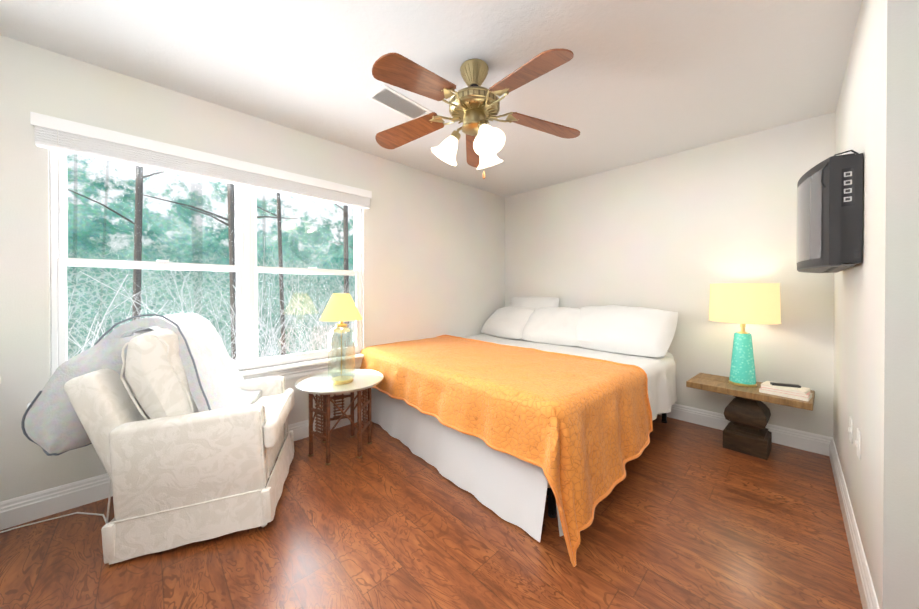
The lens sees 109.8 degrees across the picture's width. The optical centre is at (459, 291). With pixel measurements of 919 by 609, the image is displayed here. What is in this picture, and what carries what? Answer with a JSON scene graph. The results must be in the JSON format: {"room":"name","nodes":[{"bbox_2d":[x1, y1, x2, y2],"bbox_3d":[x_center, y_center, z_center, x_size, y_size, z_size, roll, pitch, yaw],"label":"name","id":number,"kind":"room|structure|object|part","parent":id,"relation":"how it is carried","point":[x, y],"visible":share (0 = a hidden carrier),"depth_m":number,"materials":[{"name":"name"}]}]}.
{"room":"bedroom","nodes":[
{"label":"bedroom","id":0,"kind":"room"},
{"bbox_2d":[0,35,504,501],"bbox_3d":[-0.981,-0.056,2.953,4.616,2.440,0.160,0,0,-44],"label":"wall","id":1,"kind":"structure","parent":0,"point":[433,254],"depth_m":2.13,"materials":[{"name":"paint"}]},
{"bbox_2d":[0,404,367,529],"bbox_3d":[-0.909,1.097,2.906,4.266,0.134,0.018,0,0,-44],"label":"baseboard","id":2,"kind":"structure","parent":1,"relation":"attached to","point":[32,506],"depth_m":1.73,"materials":[{"name":"white"}]},
{"bbox_2d":[27,149,363,407],"bbox_3d":[-1.528,-0.086,2.334,1.920,1.533,0.156,0,0,-44],"label":"window unit","id":3,"kind":"structure","parent":1,"relation":"in","point":[246,268],"depth_m":2.32,"materials":[{"name":"white plastic"}]},
{"bbox_2d":[30,112,371,280],"bbox_3d":[-1.490,-0.495,2.292,1.884,0.826,0.074,0,0,-44],"label":"window blinds","id":4,"kind":"object","parent":3,"relation":"attached to","point":[60,134],"visible":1,"depth_m":2.01,"materials":[{"name":"white"}]},
{"bbox_2d":[0,0,861,196],"bbox_3d":[0.605,-1.316,1.307,4.616,0.100,4.720,0,0,-44],"label":"ceiling","id":5,"kind":"structure","parent":0,"point":[630,82],"depth_m":1.77,"materials":[{"name":"white paint"}]},
{"bbox_2d":[367,85,431,119],"bbox_3d":[-0.398,-1.266,2.188,0.190,0.010,0.400,0,0,42],"label":"ceiling vent","id":6,"kind":"object","parent":5,"relation":"in","point":[391,99],"visible":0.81,"depth_m":2.16,"materials":[{"name":"white metal"}]},
{"bbox_2d":[372,49,579,178],"bbox_3d":[0.068,-0.949,1.797,1.237,0.640,1.259,0,0,-44],"label":"ceiling fan","id":7,"kind":"object","parent":5,"relation":"hanging from","point":[474,107],"visible":1,"depth_m":1.74,"materials":[{"name":"brown wood"}]},
{"bbox_2d":[0,415,862,608],"bbox_3d":[0.605,1.224,1.322,4.616,0.100,4.720,0,0,-44],"label":"floor","id":8,"kind":"structure","parent":0,"point":[688,515],"depth_m":1.48,"materials":[{"name":"brown wood"}]},
{"bbox_2d":[0,480,111,532],"bbox_3d":[-2.025,0.996,1.497,0.604,0.348,0.416,0,0,-44],"label":"power cord","id":9,"kind":"object","parent":8,"relation":"on","point":[108,507],"visible":0.79,"depth_m":1.62,"materials":[{"name":"white plastic"}]},
{"bbox_2d":[21,313,294,564],"bbox_3d":[-1.502,0.643,1.752,1.009,1.066,0.726,0,0,-19],"label":"armchair","id":10,"kind":"object","parent":8,"relation":"on","point":[179,422],"visible":1,"depth_m":1.51,"materials":[{"name":"white fabric"}]},
{"bbox_2d":[21,313,261,455],"bbox_3d":[-1.599,0.425,1.767,0.836,0.631,0.596,0,0,-19],"label":"throw","id":11,"kind":"object","parent":10,"relation":"on","point":[172,365],"depth_m":1.54,"materials":[{"name":"grey fabric"}]},
{"bbox_2d":[295,369,383,465],"bbox_3d":[-0.876,0.905,2.393,0.614,0.524,0.614,0,0,-44],"label":"tray table","id":12,"kind":"object","parent":8,"relation":"on","point":[321,385],"visible":0.9,"depth_m":2.30,"materials":[{"name":"brown wood"}]},
{"bbox_2d":[319,294,362,384],"bbox_3d":[-0.876,0.339,2.396,0.302,0.652,0.302,0,0,-44],"label":"glass lamp","id":13,"kind":"object","parent":12,"relation":"on","point":[341,308],"visible":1,"depth_m":2.33,"materials":[{"name":"clear glass"}]},
{"bbox_2d":[360,296,677,566],"bbox_3d":[0.537,0.613,2.882,2.258,1.102,2.172,0,0,-44],"label":"bed","id":14,"kind":"object","parent":8,"relation":"on","point":[518,410],"visible":1,"depth_m":1.98,"materials":[{"name":"orange fabric"}]},
{"bbox_2d":[462,334,676,420],"bbox_3d":[0.492,0.716,2.847,1.816,0.385,2.125,0,0,-44],"label":"duvet","id":15,"kind":"object","parent":14,"relation":"on","point":[647,391],"depth_m":2.37,"materials":[{"name":"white fabric"}]},
{"bbox_2d":[686,373,814,459],"bbox_3d":[2.148,0.933,2.411,0.410,0.468,0.670,0,0,-41],"label":"nightstand","id":16,"kind":"object","parent":8,"relation":"on","point":[747,414],"visible":0.98,"depth_m":2.34,"materials":[{"name":"brown wood"}]},
{"bbox_2d":[709,283,780,386],"bbox_3d":[2.152,0.318,2.453,0.412,0.762,0.412,0,0,-44],"label":"lamp","id":17,"kind":"object","parent":16,"relation":"on","point":[742,304],"visible":1,"depth_m":2.35,"materials":[{"name":"teal ceramic"}]},
{"bbox_2d":[759,381,811,400],"bbox_3d":[2.225,0.664,2.207,0.161,0.072,0.236,0,0,-36],"label":"books","id":18,"kind":"object","parent":16,"relation":"on","point":[795,391],"visible":1,"depth_m":2.17,"materials":[{"name":"white paper"}]},
{"bbox_2d":[505,112,834,436],"bbox_3d":[1.748,-0.058,3.336,0.160,2.440,3.087,0,0,-44],"label":"wall","id":19,"kind":"structure","parent":0,"point":[680,232],"depth_m":2.84,"materials":[{"name":"paint"}]},
{"bbox_2d":[659,403,823,454],"bbox_3d":[1.640,1.095,3.328,0.018,0.134,2.897,0,0,-44],"label":"baseboard","id":20,"kind":"structure","parent":19,"relation":"attached to","point":[807,441],"depth_m":2.50,"materials":[{"name":"white"}]},
{"bbox_2d":[796,0,918,608],"bbox_3d":[1.990,-0.048,1.666,1.816,2.440,0.352,0,0,-44],"label":"wall","id":21,"kind":"structure","parent":0,"point":[876,347],"depth_m":1.11,"materials":[{"name":"paint"}]},
{"bbox_3d":[1.885,-0.357,1.675,0.820,0.492,0.191,0,0,-44],"label":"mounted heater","id":22,"kind":"part","parent":21,"relation":"part of","materials":[{"name":"black plastic"}]},
{"bbox_2d":[848,416,852,441],"bbox_3d":[1.905,0.672,1.575,0.072,0.116,0.011,0,0,-44],"label":"switch plate","id":23,"kind":"object","parent":21,"relation":"attached to","point":[850,419],"depth_m":1.57,"materials":[{"name":"white plastic"}]},
{"bbox_2d":[824,436,879,608],"bbox_3d":[1.975,1.105,1.650,1.798,0.134,0.018,0,0,-44],"label":"baseboard","id":24,"kind":"structure","parent":21,"relation":"attached to","point":[867,593],"depth_m":1.43,"materials":[{"name":"white wood"}]},
{"bbox_2d":[851,424,860,459],"bbox_3d":[1.718,0.653,1.394,0.072,0.116,0.011,0,0,-44],"label":"switch plate","id":25,"kind":"object","parent":21,"relation":"attached to","point":[858,440],"depth_m":1.38,"materials":[{"name":"white plastic"}]},
{"label":"outside","id":26,"kind":"structure","parent":0,"visible":0},
{"bbox_2d":[67,153,355,358],"bbox_3d":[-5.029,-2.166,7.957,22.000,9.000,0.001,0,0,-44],"label":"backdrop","id":27,"kind":"structure","parent":26,"point":[178,197],"depth_m":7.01,"materials":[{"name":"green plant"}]},
{"bbox_2d":[67,166,355,361],"bbox_3d":[-3.197,-2.049,5.314,11.283,9.002,5.762,0,0,-44],"label":"trees","id":28,"kind":"object","parent":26,"point":[136,311],"depth_m":5.53,"materials":[{"name":"plant"}]}
]}

